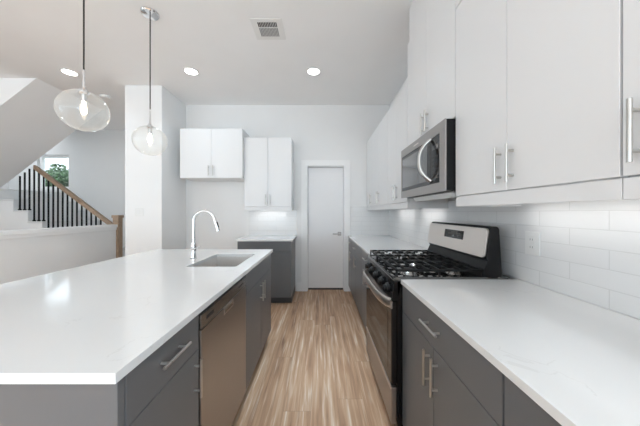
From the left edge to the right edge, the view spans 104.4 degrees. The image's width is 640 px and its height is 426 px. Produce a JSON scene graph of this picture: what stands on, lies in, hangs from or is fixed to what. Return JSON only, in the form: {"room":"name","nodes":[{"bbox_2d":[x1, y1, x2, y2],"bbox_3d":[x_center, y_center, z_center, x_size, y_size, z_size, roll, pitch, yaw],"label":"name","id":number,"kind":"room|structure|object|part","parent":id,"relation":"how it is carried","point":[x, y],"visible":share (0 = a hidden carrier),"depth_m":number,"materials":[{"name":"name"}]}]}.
{"room":"kitchen","nodes":[
{"label":"kitchen","id":0,"kind":"room"},
{"bbox_2d":[1,182,8,188],"bbox_3d":[-6.670,-0.250,-0.800,0.140,3.180,12.400,0,0,0],"label":"wall","id":1,"kind":"structure","parent":0,"point":[6,186],"depth_m":5.22,"materials":[{"name":"paint"}]},
{"bbox_2d":[0,78,102,187],"bbox_3d":[-4.551,-1.072,3.710,1.738,1.335,0.980,0,0,0],"label":"soffit","id":2,"kind":"structure","parent":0,"point":[31,126],"depth_m":3.71,"materials":[{"name":"paint"}]},
{"bbox_2d":[0,230,115,283],"bbox_3d":[-3.505,0.787,-1.403,0.110,0.985,11.195,0,0,0],"label":"wall","id":3,"kind":"structure","parent":0,"point":[27,257],"depth_m":3.17,"materials":[{"name":"paint"}]},
{"bbox_2d":[0,224,117,239],"bbox_3d":[-3.505,0.251,-1.400,0.160,0.088,11.200,0,0,0],"label":"trim","id":4,"kind":"structure","parent":3,"relation":"on","point":[5,234],"depth_m":3.18,"materials":[{"name":"paint"}]},
{"bbox_2d":[9,130,124,245],"bbox_3d":[-4.385,-0.230,5.330,4.430,3.020,0.140,0,0,0],"label":"wall","id":5,"kind":"structure","parent":0,"point":[96,157],"depth_m":5.26,"materials":[{"name":"paint"}]},
{"bbox_2d":[35,155,69,189],"bbox_3d":[-5.665,-0.846,5.300,0.730,0.742,0.140,0,0,0],"label":"window","id":6,"kind":"structure","parent":5,"relation":"in","point":[42,158],"depth_m":5.31,"materials":[{"name":"paint"}]},
{"bbox_2d":[125,85,185,255],"bbox_3d":[-2.423,-0.230,4.330,0.506,3.020,1.860,0,0,0],"label":"wall partition","id":7,"kind":"structure","parent":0,"point":[153,182],"depth_m":3.40,"materials":[{"name":"paint"}]},
{"bbox_2d":[0,0,412,129],"bbox_3d":[-2.737,-1.790,-0.870,7.725,0.100,12.260,0,0,0],"label":"ceiling","id":8,"kind":"structure","parent":0,"point":[359,48],"depth_m":2.64,"materials":[{"name":"paint"}]},
{"bbox_2d":[59,68,78,75],"bbox_3d":[-3.110,-1.736,3.080,0.176,0.008,0.176,0,0,0],"label":"recessed light","id":9,"kind":"object","parent":8,"relation":"in","point":[63,70],"visible":1,"depth_m":3.08,"materials":[{"name":"white plastic"}]},
{"bbox_2d":[55,0,89,118],"bbox_3d":[-1.500,-1.128,1.575,0.262,1.224,0.262,0,0,0],"label":"pendant light","id":10,"kind":"object","parent":8,"relation":"hanging from","point":[83,91],"visible":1,"depth_m":1.57,"materials":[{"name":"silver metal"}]},
{"bbox_3d":[-1.500,-0.660,1.575,0.032,0.084,0.032,0,0,0],"label":"bulb","id":11,"kind":"part","parent":10,"relation":"part of","materials":[{"name":"white glass"}]},
{"bbox_3d":[-1.500,-0.803,1.575,0.056,0.202,0.056,0,0,0],"label":"stem","id":12,"kind":"part","parent":10,"relation":"part of","materials":[{"name":"silver metal"}]},
{"bbox_3d":[-1.500,-1.310,1.575,0.009,0.820,0.009,0,0,0],"label":"cord","id":13,"kind":"part","parent":10,"relation":"part of","materials":[{"name":"black fabric"}]},
{"bbox_2d":[100,94,110,99],"bbox_3d":[-3.220,-1.720,3.720,0.130,0.040,0.130,0,0,0],"label":"smoke detector","id":14,"kind":"object","parent":8,"relation":"attached to","point":[103,96],"visible":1,"depth_m":3.69,"materials":[{"name":"white plastic"}]},
{"bbox_2d":[140,6,159,143],"bbox_3d":[-1.485,-1.119,2.168,0.262,1.242,0.262,0,0,0],"label":"pendant light","id":15,"kind":"object","parent":8,"relation":"hanging from","point":[149,13],"visible":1,"depth_m":2.16,"materials":[{"name":"silver metal"}]},
{"bbox_3d":[-1.485,-0.785,2.168,0.056,0.202,0.056,0,0,0],"label":"stem","id":16,"kind":"part","parent":15,"relation":"part of","materials":[{"name":"silver metal"}]},
{"bbox_3d":[-1.485,-0.642,2.168,0.032,0.084,0.032,0,0,0],"label":"bulb","id":17,"kind":"part","parent":15,"relation":"part of","materials":[{"name":"white glass"}]},
{"bbox_3d":[-1.485,-1.310,2.168,0.009,0.820,0.009,0,0,0],"label":"cord","id":18,"kind":"part","parent":15,"relation":"part of","materials":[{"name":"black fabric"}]},
{"bbox_2d":[183,67,198,75],"bbox_3d":[-1.590,-1.736,3.060,0.176,0.008,0.176,0,0,0],"label":"recessed light","id":19,"kind":"object","parent":8,"relation":"in","point":[191,71],"visible":1,"depth_m":3.06,"materials":[{"name":"white plastic"}]},
{"bbox_2d":[185,68,197,74],"bbox_3d":[-1.590,-1.735,3.060,0.142,0.004,0.142,0,0,-45],"label":"diffuser","id":20,"kind":"object","parent":19,"relation":"attached to","point":[191,71],"depth_m":3.06,"materials":[{"name":"white plastic"}]},
{"bbox_2d":[250,18,285,39],"bbox_3d":[-0.487,-1.736,2.360,0.290,0.007,0.270,0,0,0],"label":"ceiling vent","id":21,"kind":"object","parent":8,"relation":"in","point":[264,28],"visible":1,"depth_m":2.34,"materials":[{"name":"white plastic"}]},
{"bbox_2d":[306,67,320,75],"bbox_3d":[-0.080,-1.736,3.060,0.176,0.008,0.176,0,0,0],"label":"recessed light","id":22,"kind":"object","parent":8,"relation":"in","point":[313,71],"visible":1,"depth_m":3.06,"materials":[{"name":"white plastic"}]},
{"bbox_2d":[308,68,318,74],"bbox_3d":[-0.080,-1.735,3.060,0.142,0.004,0.142,0,0,45],"label":"diffuser","id":23,"kind":"object","parent":22,"relation":"attached to","point":[311,71],"depth_m":3.06,"materials":[{"name":"white plastic"}]},
{"bbox_2d":[186,105,388,290],"bbox_3d":[-0.522,-0.230,4.080,3.295,3.020,0.120,0,0,0],"label":"wall","id":24,"kind":"structure","parent":0,"point":[317,132],"depth_m":4.02,"materials":[{"name":"paint"}]},
{"bbox_2d":[180,129,249,181],"bbox_3d":[-1.576,-0.853,3.788,0.907,0.715,0.458,0,0,0],"label":"upper cabinet","id":25,"kind":"object","parent":24,"relation":"attached to","point":[206,155],"visible":0.98,"depth_m":3.59,"materials":[{"name":"white laminate"}]},
{"bbox_3d":[-1.803,-0.853,3.599,0.450,0.712,0.019,0,0,0],"label":"door","id":26,"kind":"part","parent":25,"relation":"part of","materials":[{"name":"white laminate"}]},
{"bbox_3d":[-1.349,-0.853,3.599,0.450,0.712,0.019,0,0,0],"label":"door","id":27,"kind":"part","parent":25,"relation":"part of","materials":[{"name":"white laminate"}]},
{"bbox_2d":[244,137,293,210],"bbox_3d":[-0.769,-0.566,3.818,0.698,1.079,0.378,0,0,0],"label":"upper cabinet","id":28,"kind":"object","parent":24,"relation":"attached to","point":[268,161],"visible":1,"depth_m":3.66,"materials":[{"name":"white laminate"}]},
{"bbox_3d":[-0.944,-0.594,3.670,0.346,1.020,0.019,0,0,0],"label":"door","id":29,"kind":"part","parent":28,"relation":"part of","materials":[{"name":"white laminate"}]},
{"bbox_3d":[-0.769,-0.054,3.835,0.698,0.056,0.344,0,0,0],"label":"light rail","id":30,"kind":"part","parent":28,"relation":"part of","materials":[{"name":"white laminate"}]},
{"bbox_3d":[-0.595,-0.594,3.670,0.346,1.020,0.019,0,0,0],"label":"door","id":31,"kind":"part","parent":28,"relation":"part of","materials":[{"name":"white laminate"}]},
{"bbox_2d":[297,283,300,290],"bbox_3d":[-0.338,1.210,4.013,0.070,0.140,0.014,0,0,0],"label":"baseboard","id":32,"kind":"structure","parent":24,"relation":"attached to","point":[298,284],"depth_m":4.01,"materials":[{"name":"paint"}]},
{"bbox_2d":[249,206,388,234],"bbox_3d":[-0.020,0.140,4.015,2.270,0.470,0.010,0,0,0],"label":"tiled wall","id":33,"kind":"structure","parent":24,"relation":"attached to","point":[261,222],"depth_m":4.01,"materials":[{"name":"white tile"}]},
{"bbox_2d":[308,168,342,289],"bbox_3d":[0.093,0.272,4.086,0.579,2.017,0.098,0,0,0],"label":"door","id":34,"kind":"structure","parent":24,"relation":"in","point":[325,185],"depth_m":4.09,"materials":[{"name":"paint"}]},
{"bbox_2d":[301,160,349,290],"bbox_3d":[0.093,0.218,4.072,0.791,2.123,0.137,0,0,0],"label":"trim","id":35,"kind":"structure","parent":24,"relation":"attached to","point":[305,164],"depth_m":4.00,"materials":[{"name":"paint"}]},
{"bbox_2d":[231,290,393,425],"bbox_3d":[-2.737,1.310,-0.870,7.725,0.060,12.260,0,0,0],"label":"floor","id":36,"kind":"structure","parent":0,"point":[313,367],"depth_m":2.00,"materials":[{"name":"brown wood"}]},
{"bbox_2d":[0,377,123,425],"bbox_3d":[-0.925,0.841,1.540,0.870,0.879,1.880,0,0,0],"label":"panel","id":37,"kind":"object","parent":36,"relation":"on","point":[20,404],"visible":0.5,"depth_m":0.60,"materials":[{"name":"grey laminate"}]},
{"bbox_2d":[0,188,124,256],"bbox_3d":[-5.031,0.436,4.723,3.130,1.688,1.066,0,0,0],"label":"staircase","id":38,"kind":"structure","parent":36,"relation":"on","point":[11,218],"depth_m":4.33,"materials":[{"name":"paint"}]},
{"bbox_2d":[18,165,123,257],"bbox_3d":[-4.277,0.237,4.245,1.749,2.085,0.120,0,0,0],"label":"stair railing","id":39,"kind":"object","parent":38,"relation":"on","point":[117,219],"visible":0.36,"depth_m":4.24,"materials":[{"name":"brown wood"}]},
{"bbox_3d":[-4.195,-0.256,4.245,1.366,1.098,0.060,0,0,0],"label":"handrail","id":40,"kind":"part","parent":39,"relation":"part of","materials":[{"name":"brown wood"}]},
{"bbox_3d":[-3.462,0.665,4.245,0.119,1.230,0.120,0,0,0],"label":"newel post","id":41,"kind":"part","parent":39,"relation":"part of","materials":[{"name":"brown wood"}]},
{"bbox_2d":[124,314,202,425],"bbox_3d":[-0.774,0.841,0.815,0.631,0.879,0.379,0,0,0],"label":"base cabinet","id":42,"kind":"object","parent":36,"relation":"on","point":[163,389],"visible":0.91,"depth_m":0.80,"materials":[{"name":"grey laminate"}]},
{"bbox_2d":[0,249,272,383],"bbox_3d":[-1.071,0.388,1.542,1.189,0.025,1.930,0,0,0],"label":"countertop","id":43,"kind":"structure","parent":42,"relation":"on","point":[94,323],"depth_m":0.96,"materials":[{"name":"white stone"}]},
{"bbox_2d":[190,210,219,259],"bbox_3d":[-0.919,0.177,1.973,0.239,0.396,0.079,0,0,0],"label":"faucet","id":44,"kind":"object","parent":43,"relation":"on","point":[193,243],"visible":1,"depth_m":1.97,"materials":[{"name":"silver metal"}]},
{"bbox_3d":[-0.929,0.117,1.985,0.188,0.276,0.022,0,0,0],"label":"spout","id":45,"kind":"part","parent":44,"relation":"part of","materials":[{"name":"silver metal"}]},
{"bbox_2d":[194,257,249,266],"bbox_3d":[-0.752,0.502,1.970,0.353,0.203,0.528,0,0,0],"label":"sink","id":46,"kind":"object","parent":43,"relation":"in","point":[217,261],"visible":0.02,"depth_m":2.23,"materials":[{"name":"silver metal"}]},
{"bbox_3d":[-0.499,0.865,0.815,0.019,0.628,0.376,0,0,0],"label":"door","id":47,"kind":"part","parent":42,"relation":"part of","materials":[{"name":"grey laminate"}]},
{"bbox_3d":[-0.475,0.467,0.815,0.032,0.010,0.150,0,0,0],"label":"handle","id":48,"kind":"part","parent":42,"relation":"part of","materials":[{"name":"silver metal"}]},
{"bbox_3d":[-0.475,0.648,0.968,0.032,0.150,0.010,0,0,0],"label":"handle","id":49,"kind":"part","parent":42,"relation":"part of","materials":[{"name":"silver metal"}]},
{"bbox_2d":[198,276,245,425],"bbox_3d":[-0.779,0.849,1.323,0.591,0.862,0.616,0,0,0],"label":"dishwasher","id":50,"kind":"object","parent":36,"relation":"on","point":[222,325],"visible":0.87,"depth_m":1.26,"materials":[{"name":"silver metal"}]},
{"bbox_3d":[-0.502,0.452,1.323,0.032,0.059,0.616,0,0,0],"label":"control panel","id":51,"kind":"part","parent":50,"relation":"part of","materials":[{"name":"silver metal"}]},
{"bbox_3d":[-0.487,0.503,1.323,0.005,0.039,0.140,0,0,0],"label":"pocket handle","id":52,"kind":"part","parent":50,"relation":"part of","materials":[{"name":"silver metal"}]},
{"bbox_2d":[245,254,270,388],"bbox_3d":[-0.774,0.841,2.060,0.631,0.879,0.838,0,0,0],"label":"base cabinet","id":53,"kind":"object","parent":36,"relation":"on","point":[258,280],"visible":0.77,"depth_m":1.94,"materials":[{"name":"grey laminate"}]},
{"bbox_3d":[-0.499,0.865,1.851,0.019,0.628,0.416,0,0,0],"label":"door","id":54,"kind":"part","parent":53,"relation":"part of","materials":[{"name":"grey laminate"}]},
{"bbox_3d":[-0.499,0.476,2.060,0.019,0.143,0.835,0,0,0],"label":"drawer","id":55,"kind":"part","parent":53,"relation":"part of","materials":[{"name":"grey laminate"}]},
{"bbox_3d":[-0.475,0.648,2.094,0.032,0.150,0.010,0,0,0],"label":"handle","id":56,"kind":"part","parent":53,"relation":"part of","materials":[{"name":"silver metal"}]},
{"bbox_3d":[-0.499,0.865,2.269,0.019,0.628,0.416,0,0,0],"label":"door","id":57,"kind":"part","parent":53,"relation":"part of","materials":[{"name":"grey laminate"}]},
{"bbox_2d":[237,239,294,302],"bbox_3d":[-0.770,0.841,3.703,0.740,0.879,0.628,0,0,0],"label":"base cabinet","id":58,"kind":"object","parent":36,"relation":"on","point":[283,254],"visible":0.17,"depth_m":3.42,"materials":[{"name":"grey laminate"}]},
{"bbox_3d":[-0.770,0.476,3.429,0.737,0.143,0.019,0,0,0],"label":"drawer","id":59,"kind":"part","parent":58,"relation":"part of","materials":[{"name":"grey laminate"}]},
{"bbox_2d":[235,235,296,240],"bbox_3d":[-0.767,0.387,3.704,0.785,0.024,0.609,0,0,0],"label":"countertop","id":60,"kind":"structure","parent":58,"relation":"on","point":[249,237],"depth_m":3.54,"materials":[{"name":"white stone"}]},
{"bbox_3d":[-0.585,0.865,3.429,0.367,0.628,0.019,0,0,0],"label":"door","id":61,"kind":"part","parent":58,"relation":"part of","materials":[{"name":"grey laminate"}]},
{"bbox_2d":[348,237,350,289],"bbox_3d":[0.775,0.841,3.823,0.694,0.879,0.384,0,0,0],"label":"base cabinet","id":62,"kind":"object","parent":36,"relation":"on","point":[349,239],"visible":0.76,"depth_m":3.86,"materials":[{"name":"grey laminate"}]},
{"bbox_2d":[351,240,360,315],"bbox_3d":[0.775,0.841,3.200,0.694,0.879,0.856,0,0,0],"label":"base cabinet","id":63,"kind":"object","parent":36,"relation":"on","point":[355,249],"visible":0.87,"depth_m":3.12,"materials":[{"name":"grey laminate"}]},
{"bbox_3d":[0.469,0.865,3.414,0.019,0.628,0.425,0,0,0],"label":"door","id":64,"kind":"part","parent":63,"relation":"part of","materials":[{"name":"grey laminate"}]},
{"bbox_3d":[0.469,0.476,3.200,0.019,0.143,0.853,0,0,0],"label":"drawer","id":65,"kind":"part","parent":63,"relation":"part of","materials":[{"name":"grey laminate"}]},
{"bbox_3d":[0.469,0.865,2.986,0.019,0.628,0.425,0,0,0],"label":"door","id":66,"kind":"part","parent":63,"relation":"part of","materials":[{"name":"grey laminate"}]},
{"bbox_2d":[361,249,367,330],"bbox_3d":[0.775,0.841,2.458,0.694,0.879,0.619,0,0,0],"label":"base cabinet","id":67,"kind":"object","parent":36,"relation":"on","point":[364,256],"visible":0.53,"depth_m":2.56,"materials":[{"name":"grey laminate"}]},
{"bbox_3d":[0.469,0.865,2.613,0.019,0.628,0.306,0,0,0],"label":"door","id":68,"kind":"part","parent":67,"relation":"part of","materials":[{"name":"grey laminate"}]},
{"bbox_3d":[0.469,0.476,2.458,0.019,0.143,0.616,0,0,0],"label":"drawer","id":69,"kind":"part","parent":67,"relation":"part of","materials":[{"name":"grey laminate"}]},
{"bbox_3d":[0.469,0.865,2.304,0.019,0.628,0.306,0,0,0],"label":"door","id":70,"kind":"part","parent":67,"relation":"part of","materials":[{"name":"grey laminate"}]},
{"bbox_2d":[348,235,427,253],"bbox_3d":[0.783,0.387,3.078,0.662,0.024,1.863,0,0,0],"label":"countertop","id":71,"kind":"structure","parent":67,"relation":"on","point":[367,243],"depth_m":2.97,"materials":[{"name":"white stone"}]},
{"bbox_2d":[363,222,509,425],"bbox_3d":[0.706,0.680,1.766,0.725,1.199,0.750,0,0,0],"label":"gas range","id":72,"kind":"object","parent":36,"relation":"on","point":[455,250],"visible":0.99,"depth_m":1.52,"materials":[{"name":"black metal"}]},
{"bbox_3d":[0.397,0.444,1.766,0.043,0.054,0.052,0,0,0],"label":"knob","id":73,"kind":"part","parent":72,"relation":"part of","materials":[{"name":"black plastic"}]},
{"bbox_3d":[0.376,0.511,1.766,0.066,0.062,0.736,0,0,0],"label":"handle","id":74,"kind":"part","parent":72,"relation":"part of","materials":[{"name":"silver metal"}]},
{"bbox_3d":[0.397,0.444,1.621,0.043,0.054,0.052,0,0,0],"label":"knob","id":75,"kind":"part","parent":72,"relation":"part of","materials":[{"name":"black plastic"}]},
{"bbox_3d":[0.416,0.741,1.766,0.032,0.472,0.744,0,0,0],"label":"oven door","id":76,"kind":"part","parent":72,"relation":"part of","materials":[{"name":"black glass"}]},
{"bbox_3d":[0.416,1.091,1.766,0.032,0.208,0.744,0,0,0],"label":"drawer","id":77,"kind":"part","parent":72,"relation":"part of","materials":[{"name":"silver metal"}]},
{"bbox_3d":[0.431,0.443,1.766,0.057,0.111,0.750,0,0,0],"label":"control panel","id":78,"kind":"part","parent":72,"relation":"part of","materials":[{"name":"black metal"}]},
{"bbox_3d":[0.397,0.444,1.476,0.043,0.054,0.052,0,0,0],"label":"knob","id":79,"kind":"part","parent":72,"relation":"part of","materials":[{"name":"black plastic"}]},
{"bbox_3d":[0.550,0.362,1.511,0.128,0.016,0.128,0,0,0],"label":"burner","id":80,"kind":"part","parent":72,"relation":"part of","materials":[{"name":"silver metal"}]},
{"bbox_2d":[368,254,509,280],"bbox_3d":[0.740,0.375,1.766,0.656,0.024,0.750,0,0,0],"label":"cooktop","id":81,"kind":"object","parent":72,"relation":"in","point":[391,274],"depth_m":1.47,"materials":[{"name":"black metal"}]},
{"bbox_3d":[0.820,0.362,1.511,0.104,0.016,0.104,0,0,0],"label":"burner","id":82,"kind":"part","parent":72,"relation":"part of","materials":[{"name":"silver metal"}]},
{"bbox_2d":[403,286,503,425],"bbox_3d":[0.775,0.841,1.003,0.694,0.879,0.758,0,0,0],"label":"base cabinet","id":83,"kind":"object","parent":36,"relation":"on","point":[447,381],"visible":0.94,"depth_m":0.94,"materials":[{"name":"grey laminate"}]},
{"bbox_3d":[0.469,0.865,1.192,0.019,0.628,0.376,0,0,0],"label":"door","id":84,"kind":"part","parent":83,"relation":"part of","materials":[{"name":"grey laminate"}]},
{"bbox_3d":[0.444,0.648,1.037,0.032,0.150,0.010,0,0,0],"label":"handle","id":85,"kind":"part","parent":83,"relation":"part of","materials":[{"name":"silver metal"}]},
{"bbox_3d":[0.444,0.467,1.003,0.032,0.010,0.150,0,0,0],"label":"handle","id":86,"kind":"part","parent":83,"relation":"part of","materials":[{"name":"silver metal"}]},
{"bbox_3d":[0.444,0.648,0.969,0.032,0.150,0.010,0,0,0],"label":"handle","id":87,"kind":"part","parent":83,"relation":"part of","materials":[{"name":"silver metal"}]},
{"bbox_3d":[0.469,0.865,0.814,0.019,0.628,0.376,0,0,0],"label":"door","id":88,"kind":"part","parent":83,"relation":"part of","materials":[{"name":"grey laminate"}]},
{"bbox_2d":[504,375,561,425],"bbox_3d":[0.775,0.841,0.240,0.694,0.879,0.759,0,0,0],"label":"base cabinet","id":89,"kind":"object","parent":36,"relation":"on","point":[520,409],"visible":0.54,"depth_m":0.56,"materials":[{"name":"grey laminate"}]},
{"bbox_2d":[401,279,639,425],"bbox_3d":[0.783,0.387,0.613,0.662,0.024,1.546,0,0,0],"label":"countertop","id":90,"kind":"structure","parent":89,"relation":"on","point":[578,360],"depth_m":0.73,"materials":[{"name":"white stone"}]},
{"bbox_2d":[389,77,638,319],"bbox_3d":[1.195,-0.250,-0.820,0.140,3.180,12.360,0,0,0],"label":"wall","id":91,"kind":"structure","parent":0,"point":[406,80],"depth_m":3.23,"materials":[{"name":"paint"}]},
{"bbox_2d":[367,135,371,209],"bbox_3d":[0.917,-0.580,3.820,0.387,1.096,0.376,0,0,0],"label":"upper cabinet","id":92,"kind":"object","parent":91,"relation":"attached to","point":[369,142],"visible":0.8,"depth_m":3.78,"materials":[{"name":"white laminate"}]},
{"bbox_2d":[372,112,395,209],"bbox_3d":[0.917,-0.580,3.200,0.387,1.096,0.856,0,0,0],"label":"upper cabinet","id":93,"kind":"object","parent":91,"relation":"attached to","point":[380,135],"visible":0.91,"depth_m":3.10,"materials":[{"name":"white laminate"}]},
{"bbox_3d":[0.764,-0.608,3.414,0.019,1.037,0.425,0,0,0],"label":"door","id":94,"kind":"part","parent":93,"relation":"part of","materials":[{"name":"white laminate"}]},
{"bbox_3d":[0.764,-0.608,2.986,0.019,1.037,0.425,0,0,0],"label":"door","id":95,"kind":"part","parent":93,"relation":"part of","materials":[{"name":"white laminate"}]},
{"bbox_3d":[0.934,-0.060,3.200,0.353,0.056,0.856,0,0,0],"label":"light rail","id":96,"kind":"part","parent":93,"relation":"part of","materials":[{"name":"white laminate"}]},
{"bbox_2d":[388,82,447,208],"bbox_3d":[0.917,-0.580,2.458,0.387,1.096,0.620,0,0,0],"label":"upper cabinet","id":97,"kind":"object","parent":91,"relation":"attached to","point":[398,112],"visible":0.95,"depth_m":2.38,"materials":[{"name":"white laminate"}]},
{"bbox_3d":[0.764,-0.608,2.613,0.019,1.037,0.307,0,0,0],"label":"door","id":98,"kind":"part","parent":97,"relation":"part of","materials":[{"name":"white laminate"}]},
{"bbox_3d":[0.764,-0.608,2.303,0.019,1.037,0.307,0,0,0],"label":"door","id":99,"kind":"part","parent":97,"relation":"part of","materials":[{"name":"white laminate"}]},
{"bbox_3d":[0.934,-0.060,2.458,0.353,0.056,0.620,0,0,0],"label":"light rail","id":100,"kind":"part","parent":97,"relation":"part of","materials":[{"name":"white laminate"}]},
{"bbox_2d":[408,0,456,145],"bbox_3d":[0.917,-0.991,1.764,0.387,0.918,0.757,0,0,0],"label":"upper cabinet","id":101,"kind":"object","parent":91,"relation":"attached to","point":[432,45],"visible":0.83,"depth_m":1.66,"materials":[{"name":"white laminate"}]},
{"bbox_3d":[0.764,-0.991,1.953,0.019,0.915,0.375,0,0,0],"label":"door","id":102,"kind":"part","parent":101,"relation":"part of","materials":[{"name":"white laminate"}]},
{"bbox_3d":[0.740,-0.637,1.797,0.032,0.150,0.010,0,0,0],"label":"handle","id":103,"kind":"part","parent":101,"relation":"part of","materials":[{"name":"silver metal"}]},
{"bbox_3d":[0.740,-0.637,1.731,0.032,0.150,0.010,0,0,0],"label":"handle","id":104,"kind":"part","parent":101,"relation":"part of","materials":[{"name":"silver metal"}]},
{"bbox_2d":[401,118,458,201],"bbox_3d":[0.872,-0.306,1.764,0.481,0.440,0.752,0,0,0],"label":"microwave","id":105,"kind":"object","parent":101,"relation":"attached to","point":[428,164],"visible":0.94,"depth_m":1.57,"materials":[{"name":"silver metal"}]},
{"bbox_3d":[0.706,-0.320,1.849,0.004,0.288,0.545,0,0,0],"label":"door","id":106,"kind":"part","parent":105,"relation":"part of","materials":[{"name":"silver metal"}]},
{"bbox_3d":[0.671,-0.330,1.592,0.088,0.288,0.031,0,0,25],"label":"handle","id":107,"kind":"part","parent":105,"relation":"part of","materials":[{"name":"silver metal"}]},
{"bbox_3d":[0.707,-0.320,1.515,0.003,0.288,0.120,0,0,0],"label":"key panel","id":108,"kind":"part","parent":105,"relation":"part of","materials":[{"name":"black glass"}]},
{"bbox_3d":[0.764,-0.991,1.575,0.019,0.915,0.375,0,0,0],"label":"door","id":109,"kind":"part","parent":101,"relation":"part of","materials":[{"name":"white laminate"}]},
{"bbox_2d":[389,200,639,319],"bbox_3d":[1.120,0.140,1.810,0.010,0.470,4.420,0,0,0],"label":"tiled wall","id":110,"kind":"structure","parent":91,"relation":"attached to","point":[590,250],"depth_m":1.11,"materials":[{"name":"white tile"}]},
{"bbox_2d":[525,231,540,256],"bbox_3d":[1.109,0.162,1.295,0.012,0.124,0.088,0,0,0],"label":"wall outlet","id":111,"kind":"object","parent":110,"relation":"attached to","point":[532,238],"visible":1,"depth_m":1.28,"materials":[{"name":"white plastic"}]},
{"bbox_2d":[529,236,534,250],"bbox_3d":[1.105,0.162,1.295,0.003,0.072,0.036,0,0,0],"label":"receptacle","id":112,"kind":"object","parent":111,"relation":"attached to","point":[531,238],"depth_m":1.29,"materials":[{"name":"white plastic"}]},
{"bbox_2d":[456,0,639,205],"bbox_3d":[0.917,-0.580,1.003,0.387,1.096,0.759,0,0,0],"label":"upper cabinet","id":113,"kind":"object","parent":91,"relation":"attached to","point":[539,83],"visible":1,"depth_m":0.86,"materials":[{"name":"white laminate"}]},
{"bbox_3d":[0.764,-0.608,1.193,0.019,1.037,0.376,0,0,0],"label":"door","id":114,"kind":"part","parent":113,"relation":"part of","materials":[{"name":"white laminate"}]},
{"bbox_3d":[0.740,-0.193,1.036,0.032,0.150,0.010,0,0,0],"label":"handle","id":115,"kind":"part","parent":113,"relation":"part of","materials":[{"name":"silver metal"}]},
{"bbox_3d":[0.740,-0.193,0.970,0.032,0.150,0.010,0,0,0],"label":"handle","id":116,"kind":"part","parent":113,"relation":"part of","materials":[{"name":"silver metal"}]},
{"bbox_3d":[0.934,-0.060,1.003,0.353,0.056,0.759,0,0,0],"label":"light rail","id":117,"kind":"part","parent":113,"relation":"part of","materials":[{"name":"white laminate"}]},
{"bbox_3d":[0.764,-0.608,0.813,0.019,1.037,0.376,0,0,0],"label":"door","id":118,"kind":"part","parent":113,"relation":"part of","materials":[{"name":"white laminate"}]},
{"bbox_2d":[623,0,639,198],"bbox_3d":[0.917,-0.580,0.430,0.387,1.096,0.380,0,0,0],"label":"upper cabinet","id":119,"kind":"object","parent":91,"relation":"attached to","point":[631,8],"visible":1,"depth_m":0.60,"materials":[{"name":"white laminate"}]},
{"bbox_3d":[0.934,-0.060,0.430,0.353,0.056,0.380,0,0,0],"label":"light rail","id":120,"kind":"part","parent":119,"relation":"part of","materials":[{"name":"white laminate"}]},
{"bbox_3d":[0.740,-0.193,0.585,0.032,0.150,0.010,0,0,0],"label":"handle","id":121,"kind":"part","parent":119,"relation":"part of","materials":[{"name":"silver metal"}]},
{"bbox_3d":[0.933,-1.291,0.430,0.356,0.317,0.380,0,0,0],"label":"upper cabinet","id":122,"kind":"object","parent":91,"relation":"attached to","visible":0},
{"bbox_2d":[409,0,429,40],"bbox_3d":[0.943,-1.595,1.177,0.364,0.289,1.875,0,0,0],"label":"trim","id":123,"kind":"structure","parent":122,"relation":"on","point":[417,8],"depth_m":1.98,"materials":[{"name":"white laminate"}]},
{"label":"outside","id":124,"kind":"structure","parent":0,"visible":0},
{"bbox_3d":[-10.000,1.350,17.730,32.000,0.100,24.540,0,0,0],"label":"ground","id":125,"kind":"structure","parent":124,"visible":0},
{"bbox_2d":[45,163,68,186],"bbox_3d":[-9.707,-0.274,9.221,2.035,3.159,2.329,0,0,21],"label":"tree","id":126,"kind":"object","parent":125,"relation":"on","point":[62,177],"visible":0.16,"depth_m":8.94,"materials":[{"name":"green plant"}]}
]}

